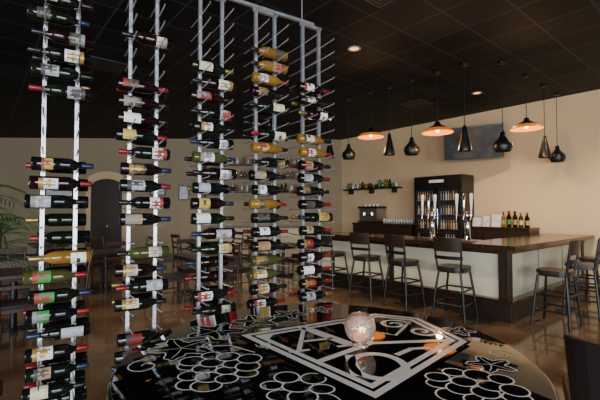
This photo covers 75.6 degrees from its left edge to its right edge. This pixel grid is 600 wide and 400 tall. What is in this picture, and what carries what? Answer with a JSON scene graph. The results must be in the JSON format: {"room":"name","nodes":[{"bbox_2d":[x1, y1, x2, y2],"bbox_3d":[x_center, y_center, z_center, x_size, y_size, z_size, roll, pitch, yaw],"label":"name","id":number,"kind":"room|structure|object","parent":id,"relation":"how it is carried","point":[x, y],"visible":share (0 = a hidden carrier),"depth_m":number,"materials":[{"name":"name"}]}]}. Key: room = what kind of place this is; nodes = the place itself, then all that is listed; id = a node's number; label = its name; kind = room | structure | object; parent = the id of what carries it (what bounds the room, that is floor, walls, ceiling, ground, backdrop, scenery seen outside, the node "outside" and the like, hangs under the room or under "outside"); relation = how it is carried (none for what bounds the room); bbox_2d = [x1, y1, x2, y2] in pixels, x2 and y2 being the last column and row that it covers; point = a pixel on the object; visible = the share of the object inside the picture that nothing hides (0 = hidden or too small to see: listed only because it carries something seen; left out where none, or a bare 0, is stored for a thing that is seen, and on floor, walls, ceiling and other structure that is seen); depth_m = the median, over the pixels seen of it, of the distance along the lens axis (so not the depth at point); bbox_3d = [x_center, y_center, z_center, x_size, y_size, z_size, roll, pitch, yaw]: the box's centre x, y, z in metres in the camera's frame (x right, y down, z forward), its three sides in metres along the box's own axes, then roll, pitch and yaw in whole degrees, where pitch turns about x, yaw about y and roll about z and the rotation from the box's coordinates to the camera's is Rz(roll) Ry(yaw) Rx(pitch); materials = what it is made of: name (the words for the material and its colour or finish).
{"room":"bar","nodes":[
{"label":"bar","id":0,"kind":"room"},
{"bbox_2d":[0,138,341,257],"bbox_3d":[-4.873,-0.065,12.880,12.665,3.950,0.150,0,-2,-2],"label":"wall","id":1,"kind":"structure","parent":0,"point":[103,153],"depth_m":12.81,"materials":[{"name":"beige paint"}]},
{"bbox_2d":[45,189,72,195],"bbox_3d":[-7.901,-0.396,12.701,0.900,0.650,0.032,0,-2,-2],"label":"picture frame","id":2,"kind":"object","parent":1,"relation":"attached to","point":[47,192],"visible":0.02,"depth_m":12.68,"materials":[{"name":"black metal"}]},
{"bbox_2d":[1,253,189,257],"bbox_3d":[-4.920,1.837,12.741,12.565,0.140,0.029,0,-2,-2],"label":"baseboard","id":3,"kind":"structure","parent":1,"relation":"attached to","point":[171,254],"depth_m":12.74,"materials":[{"name":"brown wood"}]},
{"bbox_2d":[85,171,126,257],"bbox_3d":[-6.350,0.479,12.678,1.360,2.850,0.128,0,-2,-2],"label":"door","id":4,"kind":"structure","parent":1,"relation":"in","point":[103,211],"depth_m":12.66,"materials":[{"name":"brown paint"}]},
{"bbox_2d":[150,184,165,195],"bbox_3d":[-4.703,-0.343,12.800,0.500,0.400,0.032,0,-2,-2],"label":"picture frame","id":5,"kind":"object","parent":1,"relation":"attached to","point":[163,193],"visible":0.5,"depth_m":12.79,"materials":[{"name":"black metal"}]},
{"bbox_2d":[178,185,188,199],"bbox_3d":[-3.853,-0.242,12.824,0.350,0.500,0.032,0,-2,-2],"label":"picture frame","id":6,"kind":"object","parent":1,"relation":"attached to","point":[183,194],"visible":1,"depth_m":12.81,"materials":[{"name":"white paper"}]},
{"bbox_2d":[203,164,310,196],"bbox_3d":[-1.400,-0.643,12.778,3.600,1.100,0.295,0,-2,-2],"label":"display shelf","id":7,"kind":"object","parent":1,"relation":"attached to","point":[258,165],"visible":0.24,"depth_m":12.66,"materials":[{"name":"brown wood"}]},
{"bbox_2d":[227,155,298,190],"bbox_3d":[-1.421,-0.879,12.786,3.352,1.199,0.100,0,-2,-2],"label":"glassware","id":8,"kind":"object","parent":7,"relation":"on","point":[237,160],"visible":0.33,"depth_m":12.76,"materials":[{"name":"clear glass"}]},
{"bbox_2d":[0,0,599,139],"bbox_3d":[0.900,-2.315,4.867,24.200,0.100,18.400,0,-2,0],"label":"ceiling","id":9,"kind":"structure","parent":0,"point":[556,43],"depth_m":6.02,"materials":[{"name":"black tile"}]},
{"bbox_2d":[90,55,127,73],"bbox_3d":[-3.200,-2.212,6.364,0.560,0.022,0.560,1,-2,-40],"label":"ceiling vent","id":10,"kind":"object","parent":9,"relation":"in","point":[98,63],"depth_m":6.34,"materials":[{"name":"black metal"}]},
{"bbox_2d":[325,107,334,158],"bbox_3d":[0.670,-1.552,8.717,0.220,1.210,0.220,0,-2,0],"label":"pendant lamp","id":11,"kind":"object","parent":9,"relation":"hanging from","point":[329,147],"visible":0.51,"depth_m":8.66,"materials":[{"name":"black metal"}]},
{"bbox_2d":[342,98,355,159],"bbox_3d":[1.040,-1.520,8.266,0.290,1.300,0.290,0,-2,0],"label":"pendant lamp","id":12,"kind":"object","parent":9,"relation":"hanging from","point":[348,154],"visible":1,"depth_m":8.19,"materials":[{"name":"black metal"}]},
{"bbox_2d":[347,45,360,51],"bbox_3d":[0.800,-2.234,5.715,0.210,0.014,0.210,0,-2,0],"label":"recessed light","id":13,"kind":"object","parent":9,"relation":"in","point":[354,48],"visible":1,"depth_m":5.71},
{"bbox_2d":[358,91,383,139],"bbox_3d":[1.430,-1.724,7.811,0.524,0.918,0.524,0,-2,0],"label":"pendant lamp","id":14,"kind":"object","parent":9,"relation":"hanging from","point":[371,134],"visible":1,"depth_m":7.81,"materials":[{"name":"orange metal"}]},
{"bbox_2d":[364,0,394,7],"bbox_3d":[0.900,-2.274,4.165,0.560,0.022,0.560,1,-2,-40],"label":"ceiling vent","id":15,"kind":"object","parent":9,"relation":"in","point":[378,3],"depth_m":4.43,"materials":[{"name":"brown metal"}]},
{"bbox_2d":[384,86,394,155],"bbox_3d":[1.720,-1.527,7.456,0.220,1.330,0.220,0,-2,0],"label":"pendant lamp","id":16,"kind":"object","parent":9,"relation":"hanging from","point":[389,150],"visible":1,"depth_m":7.40,"materials":[{"name":"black metal"}]},
{"bbox_2d":[404,79,419,155],"bbox_3d":[2.040,-1.513,7.075,0.290,1.380,0.290,0,-2,0],"label":"pendant lamp","id":17,"kind":"object","parent":9,"relation":"hanging from","point":[411,149],"visible":1,"depth_m":7.00,"materials":[{"name":"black metal"}]},
{"bbox_2d":[398,99,433,108],"bbox_3d":[2.600,-2.148,8.663,0.560,0.022,0.560,1,-2,-40],"label":"ceiling vent","id":18,"kind":"object","parent":9,"relation":"in","point":[417,103],"depth_m":8.60,"materials":[{"name":"black metal"}]},
{"bbox_2d":[422,71,453,135],"bbox_3d":[2.370,-1.685,6.680,0.524,1.058,0.524,0,-2,0],"label":"pendant lamp","id":19,"kind":"object","parent":9,"relation":"hanging from","point":[437,129],"visible":1,"depth_m":6.67,"materials":[{"name":"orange metal"}]},
{"bbox_2d":[458,63,471,151],"bbox_3d":[2.680,-1.510,6.305,0.220,1.430,0.220,0,-2,0],"label":"pendant lamp","id":20,"kind":"object","parent":9,"relation":"hanging from","point":[464,144],"visible":1,"depth_m":6.25,"materials":[{"name":"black metal"}]},
{"bbox_2d":[472,91,482,94],"bbox_3d":[3.600,-2.174,7.864,0.210,0.014,0.210,0,-2,0],"label":"recessed light","id":21,"kind":"object","parent":9,"relation":"in","point":[476,92],"visible":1,"depth_m":7.87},
{"bbox_2d":[493,60,512,152],"bbox_3d":[3.250,-1.502,6.214,0.290,1.450,0.290,0,-2,0],"label":"pendant lamp","id":22,"kind":"object","parent":9,"relation":"hanging from","point":[502,144],"visible":1,"depth_m":6.14,"materials":[{"name":"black metal"}]},
{"bbox_2d":[510,74,543,131],"bbox_3d":[4.000,-1.731,6.841,0.524,0.958,0.524,0,-2,0],"label":"pendant lamp","id":23,"kind":"object","parent":9,"relation":"hanging from","point":[526,125],"visible":1,"depth_m":6.83,"materials":[{"name":"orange metal"}]},
{"bbox_2d":[538,84,551,157],"bbox_3d":[4.660,-1.500,7.375,0.220,1.390,0.220,0,-2,0],"label":"pendant lamp","id":24,"kind":"object","parent":9,"relation":"hanging from","point":[545,152],"visible":1,"depth_m":7.33,"materials":[{"name":"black metal"}]},
{"bbox_2d":[549,93,565,161],"bbox_3d":[5.250,-1.480,7.904,0.290,1.400,0.290,0,-2,0],"label":"pendant lamp","id":25,"kind":"object","parent":9,"relation":"hanging from","point":[558,155],"visible":0.96,"depth_m":7.83,"materials":[{"name":"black metal"}]},
{"bbox_2d":[0,258,599,399],"bbox_3d":[0.900,1.733,4.753,24.200,0.100,18.400,0,-2,0],"label":"floor","id":26,"kind":"structure","parent":0,"point":[542,342],"depth_m":5.27,"materials":[{"name":"concrete"}]},
{"bbox_2d":[0,321,3,396],"bbox_3d":[-2.065,1.181,2.160,0.580,0.860,0.629,1,-2,-20],"label":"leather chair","id":27,"kind":"object","parent":26,"relation":"on","point":[1,323],"visible":1,"depth_m":2.40,"materials":[{"name":"brown leather"}]},
{"bbox_2d":[3,235,23,259],"bbox_3d":[-6.710,1.305,9.143,0.506,1.005,0.420,1,-2,-40],"label":"dining chair","id":28,"kind":"object","parent":26,"relation":"on","point":[4,237],"visible":0.26,"depth_m":8.95,"materials":[{"name":"wood"}]},
{"bbox_2d":[0,247,29,297],"bbox_3d":[-4.174,1.205,5.578,0.420,1.005,0.506,1,-2,-40],"label":"dining chair","id":29,"kind":"object","parent":26,"relation":"on","point":[24,292],"visible":0.3,"depth_m":5.73,"materials":[{"name":"wood"}]},
{"bbox_2d":[0,217,32,299],"bbox_3d":[-4.937,1.003,6.331,1.110,1.448,1.188,1,-2,-38],"label":"potted palm","id":30,"kind":"object","parent":26,"relation":"on","point":[2,234],"visible":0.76,"depth_m":6.38,"materials":[{"name":"plant"}]},
{"bbox_2d":[0,260,38,343],"bbox_3d":[-3.326,1.177,4.559,0.420,1.005,0.506,1,-2,-40],"label":"dining chair","id":31,"kind":"object","parent":26,"relation":"on","point":[11,306],"visible":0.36,"depth_m":4.40,"materials":[{"name":"wood"}]},
{"bbox_2d":[1,265,48,334],"bbox_3d":[-3.750,1.317,5.065,0.840,0.750,0.840,1,-2,-40],"label":"dining table","id":32,"kind":"object","parent":26,"relation":"on","point":[13,327],"visible":0.52,"depth_m":5.03,"materials":[{"name":"brown wood"}]},
{"bbox_2d":[0,184,49,270],"bbox_3d":[-2.968,0.733,3.168,1.388,1.811,1.484,-1,-2,36],"label":"potted palm","id":33,"kind":"object","parent":26,"relation":"on","point":[3,185],"visible":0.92,"depth_m":3.39,"materials":[{"name":"plant"}]},
{"bbox_2d":[36,231,54,266],"bbox_3d":[-6.621,1.331,10.079,0.420,1.005,0.506,1,-2,-35],"label":"dining chair","id":34,"kind":"object","parent":26,"relation":"on","point":[38,233],"visible":0.2,"depth_m":10.15,"materials":[{"name":"wood"}]},
{"bbox_2d":[27,242,71,266],"bbox_3d":[-6.200,1.443,9.563,0.840,0.750,0.840,1,-2,-40],"label":"dining table","id":35,"kind":"object","parent":26,"relation":"on","point":[33,245],"visible":0.41,"depth_m":9.34,"materials":[{"name":"brown wood"}]},
{"bbox_2d":[44,241,64,266],"bbox_3d":[-5.776,1.303,9.058,0.420,1.005,0.506,1,-2,-40],"label":"dining chair","id":36,"kind":"object","parent":26,"relation":"on","point":[46,243],"visible":0.24,"depth_m":8.81,"materials":[{"name":"wood"}]},
{"bbox_2d":[37,0,80,399],"bbox_3d":[-1.204,0.159,1.930,0.220,2.890,0.373,1,-2,-33],"label":"wine rack","id":37,"kind":"object","parent":26,"relation":"on","point":[78,11],"visible":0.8,"depth_m":1.90,"materials":[{"name":"metal"}]},
{"bbox_2d":[21,0,93,399],"bbox_3d":[-1.204,0.100,1.932,0.288,2.599,0.176,1,-2,-33],"label":"wine bottles","id":38,"kind":"object","parent":37,"relation":"in","point":[56,368],"visible":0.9,"depth_m":1.88,"materials":[{"name":"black glass"}]},
{"bbox_2d":[51,243,81,285],"bbox_3d":[-4.410,1.255,7.345,0.506,1.005,0.420,1,-2,-39],"label":"dining chair","id":39,"kind":"object","parent":26,"relation":"on","point":[54,245],"visible":0.12,"depth_m":7.21,"materials":[{"name":"wood"}]},
{"bbox_2d":[50,247,93,320],"bbox_3d":[-3.238,1.203,5.490,0.506,1.005,0.420,1,-2,-35],"label":"dining chair","id":40,"kind":"object","parent":26,"relation":"on","point":[83,286],"visible":0.46,"depth_m":5.45,"materials":[{"name":"wood"}]},
{"bbox_2d":[85,235,111,285],"bbox_3d":[-4.327,1.281,8.274,0.506,1.005,0.420,-2,-2,44],"label":"dining chair","id":41,"kind":"object","parent":26,"relation":"on","point":[98,263],"visible":0.52,"depth_m":8.24,"materials":[{"name":"wood"}]},
{"bbox_2d":[88,248,125,290],"bbox_3d":[-3.900,1.392,7.764,0.840,0.750,0.840,1,-2,-40],"label":"dining table","id":42,"kind":"object","parent":26,"relation":"on","point":[97,252],"visible":0.38,"depth_m":7.69,"materials":[{"name":"brown wood"}]},
{"bbox_2d":[99,241,125,296],"bbox_3d":[-3.477,1.252,7.258,0.420,1.005,0.506,1,-2,-39],"label":"dining chair","id":43,"kind":"object","parent":26,"relation":"on","point":[106,270],"visible":0.55,"depth_m":7.06,"materials":[{"name":"wood"}]},
{"bbox_2d":[124,236,152,277],"bbox_3d":[-3.392,1.278,8.193,0.506,1.005,0.420,2,-2,-43],"label":"dining chair","id":44,"kind":"object","parent":26,"relation":"on","point":[149,237],"visible":0.34,"depth_m":8.16,"materials":[{"name":"wood"}]},
{"bbox_2d":[121,0,165,350],"bbox_3d":[-0.880,0.165,2.150,0.220,2.890,0.373,1,-2,-33],"label":"wine rack","id":45,"kind":"object","parent":26,"relation":"on","point":[128,208],"visible":0.63,"depth_m":2.13,"materials":[{"name":"metal"}]},
{"bbox_2d":[111,31,172,371],"bbox_3d":[-0.880,0.242,2.148,0.288,2.327,0.176,1,-2,-33],"label":"wine bottles","id":46,"kind":"object","parent":45,"relation":"in","point":[143,93],"visible":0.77,"depth_m":2.08,"materials":[{"name":"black glass"}]},
{"bbox_2d":[152,243,187,306],"bbox_3d":[-2.212,1.232,6.548,0.506,1.005,0.420,1,-2,-34],"label":"dining chair","id":47,"kind":"object","parent":26,"relation":"on","point":[174,276],"visible":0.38,"depth_m":6.46,"materials":[{"name":"wood"}]},
{"bbox_2d":[171,234,186,271],"bbox_3d":[-2.806,1.310,9.340,0.420,1.005,0.506,-2,-2,44],"label":"dining chair","id":48,"kind":"object","parent":26,"relation":"on","point":[172,235],"visible":0.48,"depth_m":9.23,"materials":[{"name":"wood"}]},
{"bbox_2d":[177,239,202,293],"bbox_3d":[-2.121,1.258,7.479,0.420,1.005,0.506,1,-2,-35],"label":"dining chair","id":49,"kind":"object","parent":26,"relation":"on","point":[184,269],"visible":0.53,"depth_m":7.50,"materials":[{"name":"wood"}]},
{"bbox_2d":[186,241,217,270],"bbox_3d":[-2.300,1.448,9.763,0.840,0.750,0.840,1,-2,-40],"label":"dining table","id":50,"kind":"object","parent":26,"relation":"on","point":[191,244],"visible":0.13,"depth_m":9.76,"materials":[{"name":"brown wood"}]},
{"bbox_2d":[174,253,232,299],"bbox_3d":[-1.700,1.370,6.965,0.840,0.750,0.840,1,-2,-40],"label":"dining table","id":51,"kind":"object","parent":26,"relation":"on","point":[186,257],"visible":0.27,"depth_m":6.92,"materials":[{"name":"brown wood"}]},
{"bbox_2d":[188,0,233,321],"bbox_3d":[-0.550,0.171,2.361,0.220,2.890,0.373,1,-2,-33],"label":"wine rack","id":52,"kind":"object","parent":26,"relation":"on","point":[199,116],"visible":0.48,"depth_m":2.35,"materials":[{"name":"metal"}]},
{"bbox_2d":[184,59,236,315],"bbox_3d":[-0.550,0.293,2.357,0.287,2.237,0.176,1,-2,-33],"label":"wine bottles","id":53,"kind":"object","parent":52,"relation":"in","point":[210,297],"visible":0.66,"depth_m":2.31,"materials":[{"name":"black glass"}]},
{"bbox_2d":[229,0,313,25],"bbox_3d":[-0.658,-1.806,2.338,1.800,1.059,0.022,1,-2,-33],"label":"rail","id":54,"kind":"object","parent":52,"relation":"on","point":[242,2],"visible":1,"depth_m":2.63,"materials":[{"name":"metal"}]},
{"bbox_2d":[210,238,233,270],"bbox_3d":[-1.877,1.308,9.257,0.420,1.005,0.506,1,-2,-39],"label":"dining chair","id":55,"kind":"object","parent":26,"relation":"on","point":[232,238],"visible":0.05,"depth_m":9.22,"materials":[{"name":"wood"}]},
{"bbox_2d":[207,244,240,304],"bbox_3d":[-1.279,1.230,6.456,0.420,1.005,0.506,1,-2,-35],"label":"dining chair","id":56,"kind":"object","parent":26,"relation":"on","point":[231,277],"visible":0.48,"depth_m":6.38,"materials":[{"name":"wood"}]},
{"bbox_2d":[226,231,242,265],"bbox_3d":[-1.793,1.334,10.194,0.420,1.005,0.506,-2,-2,44],"label":"dining chair","id":57,"kind":"object","parent":26,"relation":"on","point":[236,232],"visible":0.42,"depth_m":10.29,"materials":[{"name":"wood"}]},
{"bbox_2d":[223,238,252,294],"bbox_3d":[-1.190,1.256,7.391,0.506,1.005,0.420,1,-2,-39],"label":"dining chair","id":58,"kind":"object","parent":26,"relation":"on","point":[242,269],"visible":0.56,"depth_m":7.37,"materials":[{"name":"wood"}]},
{"bbox_2d":[207,226,300,259],"bbox_3d":[-1.393,1.375,12.509,3.060,1.050,0.670,0,-2,-2],"label":"countertop","id":59,"kind":"structure","parent":26,"relation":"on","point":[291,229],"depth_m":12.25,"materials":[{"name":"brown wood"}]},
{"bbox_2d":[247,235,264,269],"bbox_3d":[-0.910,1.297,8.843,0.506,1.005,0.420,1,-2,-40],"label":"dining chair","id":60,"kind":"object","parent":26,"relation":"on","point":[258,268],"visible":0.2,"depth_m":8.86,"materials":[{"name":"wood"}]},
{"bbox_2d":[243,7,288,305],"bbox_3d":[-0.233,0.176,2.559,0.220,2.890,0.373,1,-2,-33],"label":"wine rack","id":61,"kind":"object","parent":26,"relation":"on","point":[255,10],"visible":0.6,"depth_m":2.55,"materials":[{"name":"metal"}]},
{"bbox_2d":[241,46,289,308],"bbox_3d":[-0.233,0.208,2.558,0.288,2.418,0.176,1,-2,-33],"label":"wine bottles","id":62,"kind":"object","parent":61,"relation":"in","point":[254,175],"visible":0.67,"depth_m":2.49,"materials":[{"name":"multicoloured glass"}]},
{"bbox_2d":[257,237,279,270],"bbox_3d":[-0.826,1.323,9.774,0.420,1.005,0.506,2,-2,-44],"label":"dining chair","id":63,"kind":"object","parent":26,"relation":"on","point":[269,253],"visible":0.16,"depth_m":9.74,"materials":[{"name":"wood"}]},
{"bbox_2d":[276,242,296,276],"bbox_3d":[-0.400,1.434,9.264,0.840,0.750,0.840,1,-2,-40],"label":"dining table","id":64,"kind":"object","parent":26,"relation":"on","point":[288,243],"visible":0.41,"depth_m":9.22,"materials":[{"name":"brown wood"}]},
{"bbox_2d":[287,236,314,278],"bbox_3d":[0.026,1.294,8.760,0.420,1.005,0.506,2,-2,-44],"label":"dining chair","id":65,"kind":"object","parent":26,"relation":"on","point":[306,237],"visible":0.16,"depth_m":8.66,"materials":[{"name":"wood"}]},
{"bbox_2d":[291,237,315,272],"bbox_3d":[0.111,1.320,9.689,0.506,1.005,0.420,1,-2,-36],"label":"dining chair","id":66,"kind":"object","parent":26,"relation":"on","point":[296,254],"visible":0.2,"depth_m":9.68,"materials":[{"name":"wood"}]},
{"bbox_2d":[289,22,334,303],"bbox_3d":[0.077,0.182,2.757,0.220,2.890,0.373,1,-2,-33],"label":"wine rack","id":67,"kind":"object","parent":26,"relation":"on","point":[302,24],"visible":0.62,"depth_m":2.75,"materials":[{"name":"metal"}]},
{"bbox_2d":[289,81,332,303],"bbox_3d":[0.077,0.304,2.753,0.288,2.238,0.176,1,-2,-33],"label":"wine bottles","id":68,"kind":"object","parent":67,"relation":"in","point":[311,283],"visible":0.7,"depth_m":2.68,"materials":[{"name":"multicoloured glass"}]},
{"bbox_2d":[107,304,558,399],"bbox_3d":[0.090,1.060,1.371,1.400,1.056,1.400,0,-2,0],"label":"bar table","id":69,"kind":"object","parent":26,"relation":"on","point":[298,351],"visible":1,"depth_m":1.28,"materials":[{"name":"black paint"}]},
{"bbox_2d":[344,312,375,347],"bbox_3d":[0.220,0.475,1.417,0.114,0.115,0.114,0,-2,0],"label":"candle holder","id":70,"kind":"object","parent":69,"relation":"on","point":[360,327],"visible":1,"depth_m":1.38,"materials":[{"name":"clear glass"}]},
{"bbox_2d":[321,232,349,293],"bbox_3d":[0.631,1.177,7.535,0.526,1.172,0.506,1,-2,-37],"label":"bar stool","id":71,"kind":"object","parent":26,"relation":"on","point":[334,254],"visible":0.54,"depth_m":7.40,"materials":[{"name":"black metal"}]},
{"bbox_2d":[348,232,384,301],"bbox_3d":[1.177,1.159,6.879,0.506,1.172,0.526,-2,-2,43],"label":"bar stool","id":72,"kind":"object","parent":26,"relation":"on","point":[355,238],"visible":0.99,"depth_m":6.77,"materials":[{"name":"black metal"}]},
{"bbox_2d":[352,222,414,235],"bbox_3d":[2.489,1.267,11.158,0.588,1.190,2.120,1,-2,-40],"label":"bar cabinet","id":73,"kind":"object","parent":26,"relation":"on","point":[358,227],"visible":0.13,"depth_m":10.88,"materials":[{"name":"brown wood"}]},
{"bbox_2d":[357,204,386,222],"bbox_3d":[2.122,0.398,11.559,0.572,0.550,0.710,1,-2,-40],"label":"espresso machine","id":74,"kind":"object","parent":73,"relation":"on","point":[368,214],"visible":1,"depth_m":11.39,"materials":[{"name":"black metal"}]},
{"bbox_2d":[383,218,413,223],"bbox_3d":[2.755,0.589,10.770,0.172,0.140,1.004,1,-2,-40],"label":"glasses","id":75,"kind":"object","parent":73,"relation":"on","point":[385,220],"visible":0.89,"depth_m":10.74,"materials":[{"name":"clear glass"}]},
{"bbox_2d":[383,234,425,311],"bbox_3d":[1.673,1.142,6.282,0.526,1.172,0.506,1,-2,-35],"label":"bar stool","id":76,"kind":"object","parent":26,"relation":"on","point":[397,241],"visible":1,"depth_m":6.20,"materials":[{"name":"black metal"}]},
{"bbox_2d":[414,174,473,238],"bbox_3d":[3.596,0.613,9.755,0.662,2.420,1.300,1,-2,-40],"label":"beverage cooler","id":77,"kind":"object","parent":26,"relation":"on","point":[445,187],"visible":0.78,"depth_m":9.45,"materials":[{"name":"black metal"}]},
{"bbox_2d":[311,231,594,322],"bbox_3d":[2.997,1.240,8.036,3.800,1.070,4.250,1,-2,-40],"label":"bar counter","id":78,"kind":"object","parent":26,"relation":"on","point":[503,270],"depth_m":6.21,"materials":[{"name":"brown wood"}]},
{"bbox_2d":[417,194,436,238],"bbox_3d":[2.247,0.286,6.691,0.295,0.760,0.340,1,-2,-40],"label":"tap tower","id":79,"kind":"object","parent":78,"relation":"on","point":[431,214],"visible":0.97,"depth_m":6.69,"materials":[{"name":"silver metal"}]},
{"bbox_2d":[455,193,476,241],"bbox_3d":[2.650,0.272,6.207,0.295,0.760,0.340,1,-2,-40],"label":"tap tower","id":80,"kind":"object","parent":78,"relation":"on","point":[467,215],"visible":1,"depth_m":6.20,"materials":[{"name":"silver metal"}]},
{"bbox_2d":[431,237,478,323],"bbox_3d":[2.231,1.123,5.611,0.506,1.172,0.526,-2,-2,45],"label":"bar stool","id":81,"kind":"object","parent":26,"relation":"on","point":[440,244],"visible":0.99,"depth_m":5.51,"materials":[{"name":"black metal"}]},
{"bbox_2d":[470,226,539,239],"bbox_3d":[4.535,1.198,8.698,0.588,1.190,1.360,1,-2,-40],"label":"bar cabinet","id":82,"kind":"object","parent":26,"relation":"on","point":[476,232],"visible":0.13,"depth_m":8.49,"materials":[{"name":"brown wood"}]},
{"bbox_2d":[472,214,501,226],"bbox_3d":[4.293,0.470,8.895,0.064,0.275,0.640,1,-2,-40],"label":"cards","id":83,"kind":"object","parent":82,"relation":"on","point":[496,219],"visible":0.92,"depth_m":8.86,"materials":[{"name":"paper"}]},
{"bbox_2d":[501,211,529,227],"bbox_3d":[4.743,0.416,8.476,0.212,0.357,0.580,1,-2,-40],"label":"liquor bottles","id":84,"kind":"object","parent":82,"relation":"on","point":[510,221],"visible":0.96,"depth_m":8.42,"materials":[{"name":"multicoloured glass"}]},
{"bbox_2d":[530,239,582,332],"bbox_3d":[3.496,1.113,5.247,0.506,1.172,0.526,1,-2,-40],"label":"bar stool","id":85,"kind":"object","parent":26,"relation":"on","point":[574,245],"visible":1,"depth_m":5.18,"materials":[{"name":"black metal"}]},
{"bbox_2d":[561,237,599,318],"bbox_3d":[4.325,1.131,5.898,0.526,1.172,0.506,-1,-2,42],"label":"bar stool","id":86,"kind":"object","parent":26,"relation":"on","point":[591,266],"visible":0.76,"depth_m":5.75,"materials":[{"name":"black metal"}]},
{"bbox_2d":[562,334,599,399],"bbox_3d":[1.798,1.180,2.129,0.580,0.860,0.629,-1,-2,30],"label":"leather chair","id":87,"kind":"object","parent":26,"relation":"on","point":[582,381],"visible":1,"depth_m":2.06,"materials":[{"name":"black leather"}]},
{"bbox_2d":[574,256,599,301],"bbox_3d":[5.019,1.149,6.540,0.506,1.172,0.526,1,-2,-34],"label":"bar stool","id":88,"kind":"object","parent":26,"relation":"on","point":[584,258],"visible":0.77,"depth_m":6.58,"materials":[{"name":"black metal"}]},
{"bbox_2d":[342,89,599,288],"bbox_3d":[7.239,-0.255,6.109,0.152,3.950,18.400,1,-2,-40],"label":"wall","id":89,"kind":"structure","parent":0,"point":[557,197],"depth_m":8.79,"materials":[{"name":"beige paint"}]},
{"bbox_2d":[343,186,402,194],"bbox_3d":[2.174,-0.279,11.850,0.295,0.160,2.100,1,-2,-40],"label":"wall shelf","id":90,"kind":"object","parent":89,"relation":"attached to","point":[394,189],"visible":1,"depth_m":11.80,"materials":[{"name":"black wood"}]},
{"bbox_2d":[347,179,397,188],"bbox_3d":[2.178,-0.482,11.838,0.132,0.244,1.974,1,-2,-40],"label":"bottles","id":91,"kind":"object","parent":90,"relation":"on","point":[385,184],"visible":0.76,"depth_m":11.71,"materials":[{"name":"green glass"}]},
{"bbox_2d":[443,123,503,160],"bbox_3d":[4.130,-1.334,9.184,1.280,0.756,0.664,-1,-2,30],"label":"television","id":92,"kind":"object","parent":89,"relation":"attached to","point":[482,138],"visible":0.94,"depth_m":8.93,"materials":[{"name":"black glass"}]}
]}

